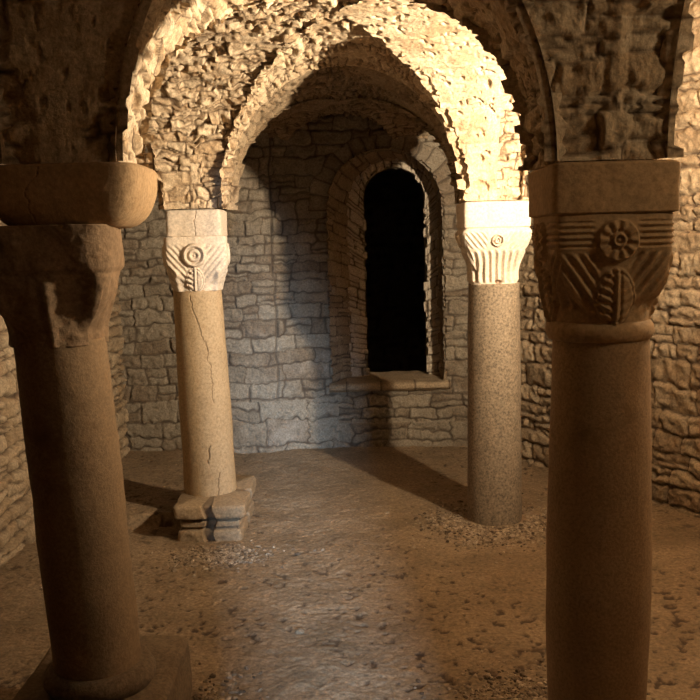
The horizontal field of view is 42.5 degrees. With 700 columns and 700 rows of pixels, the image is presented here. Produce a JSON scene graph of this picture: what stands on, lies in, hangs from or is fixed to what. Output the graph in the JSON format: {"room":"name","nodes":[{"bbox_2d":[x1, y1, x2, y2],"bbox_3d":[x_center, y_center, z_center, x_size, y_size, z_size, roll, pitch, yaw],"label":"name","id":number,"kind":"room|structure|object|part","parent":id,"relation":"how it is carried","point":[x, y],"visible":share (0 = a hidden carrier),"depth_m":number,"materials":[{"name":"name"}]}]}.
{"room":"church","nodes":[
{"label":"church","id":0,"kind":"room"},
{"bbox_2d":[0,164,129,567],"bbox_3d":[-1.831,-0.031,3.113,0.109,2.800,8.402,-1,7,0],"label":"wall","id":1,"kind":"structure","parent":0,"point":[17,525],"depth_m":4.92,"materials":[{"name":"stone"}]},
{"bbox_2d":[117,113,468,453],"bbox_3d":[-0.386,-0.539,7.054,3.156,2.800,0.138,-2,7,0],"label":"wall","id":2,"kind":"structure","parent":0,"point":[275,298],"depth_m":7.08,"materials":[{"name":"stone"}]},
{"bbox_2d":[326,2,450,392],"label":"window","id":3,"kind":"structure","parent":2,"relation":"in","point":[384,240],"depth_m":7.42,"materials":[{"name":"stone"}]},
{"bbox_3d":[0.317,0.258,7.396,0.960,0.087,0.576,-2,7,0],"label":"sill","id":4,"kind":"part","parent":3,"relation":"part of","materials":[{"name":"stone"}]},
{"bbox_3d":[0.361,-0.649,7.351,0.780,1.830,0.042,-2,7,0],"label":"frame","id":5,"kind":"part","parent":3,"relation":"part of","materials":[{"name":"stone"}]},
{"bbox_2d":[0,0,694,209],"bbox_3d":[0.211,-1.510,3.446,5.100,1.750,11.200,-2,7,0],"label":"ceiling","id":6,"kind":"structure","parent":0,"point":[507,90],"depth_m":2.98,"materials":[{"name":"stone"}]},
{"bbox_2d":[0,446,699,699],"bbox_3d":[0.282,1.228,3.219,4.500,0.101,8.500,-2,7,0],"label":"floor","id":7,"kind":"structure","parent":0,"point":[372,608],"depth_m":4.29,"materials":[{"name":"brown soil"}]},
{"bbox_2d":[0,162,191,699],"bbox_3d":[-0.868,0.368,2.963,0.536,1.893,0.686,-2,7,0],"label":"stone column","id":8,"kind":"structure","parent":7,"relation":"on","point":[62,261],"depth_m":2.80,"materials":[{"name":"beige stone"}]},
{"bbox_3d":[-0.836,1.077,3.018,0.367,0.080,0.368,-2,7,0],"label":"moulding","id":9,"kind":"part","parent":8,"relation":"part of","materials":[{"name":"stone"}]},
{"bbox_2d":[162,209,255,541],"bbox_3d":[-0.832,0.133,5.250,0.475,1.876,0.696,-2,7,0],"label":"stone column","id":10,"kind":"structure","parent":7,"relation":"on","point":[216,503],"depth_m":5.12,"materials":[{"name":"beige stone"}]},
{"bbox_2d":[132,539,324,577],"bbox_3d":[-0.636,1.102,4.755,1.024,0.030,0.550,-3,7,-11],"label":"gravel","id":11,"kind":"object","parent":7,"relation":"on","point":[232,556],"visible":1,"depth_m":4.78,"materials":[{"name":"gravel"}]},
{"bbox_2d":[192,662,269,699],"bbox_3d":[-0.445,1.282,3.145,0.307,0.036,0.845,-2,7,0],"label":"gravel","id":12,"kind":"object","parent":7,"relation":"on","point":[221,692],"visible":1,"depth_m":3.33,"materials":[{"name":"gravel"}]},
{"bbox_2d":[295,628,304,633],"bbox_3d":[-0.214,1.194,3.828,0.044,0.023,0.036,-2,7,0],"label":"pebble","id":13,"kind":"object","parent":7,"relation":"on","point":[298,630],"visible":1,"depth_m":3.82,"materials":[{"name":"stone"}]},
{"bbox_2d":[382,493,546,563],"bbox_3d":[0.872,1.016,5.112,1.291,0.036,1.415,-7,9,-39],"label":"gravel","id":14,"kind":"object","parent":7,"relation":"on","point":[504,532],"visible":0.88,"depth_m":5.08,"materials":[{"name":"gravel"}]},
{"bbox_2d":[455,200,531,525],"bbox_3d":[0.832,0.093,5.216,0.420,1.876,0.420,-2,7,-4],"label":"stone column","id":15,"kind":"structure","parent":7,"relation":"on","point":[492,237],"depth_m":5.09,"materials":[{"name":"stone"}]},
{"bbox_2d":[375,638,654,699],"bbox_3d":[0.625,1.252,3.203,1.039,0.032,1.049,-3,7,-9],"label":"gravel","id":16,"kind":"object","parent":7,"relation":"on","point":[535,695],"visible":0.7,"depth_m":3.30,"materials":[{"name":"gravel"}]},
{"bbox_2d":[528,159,680,699],"bbox_3d":[0.764,0.387,2.768,0.387,1.876,0.389,-2,7,0],"label":"stone column","id":17,"kind":"structure","parent":7,"relation":"on","point":[602,233],"depth_m":2.62,"materials":[{"name":"beige stone"}]},
{"bbox_2d":[517,0,699,517],"bbox_3d":[1.610,-0.488,3.023,1.464,3.550,8.310,-2,7,0],"label":"wall","id":18,"kind":"structure","parent":0,"point":[675,340],"depth_m":5.32,"materials":[{"name":"stone"}]}
]}

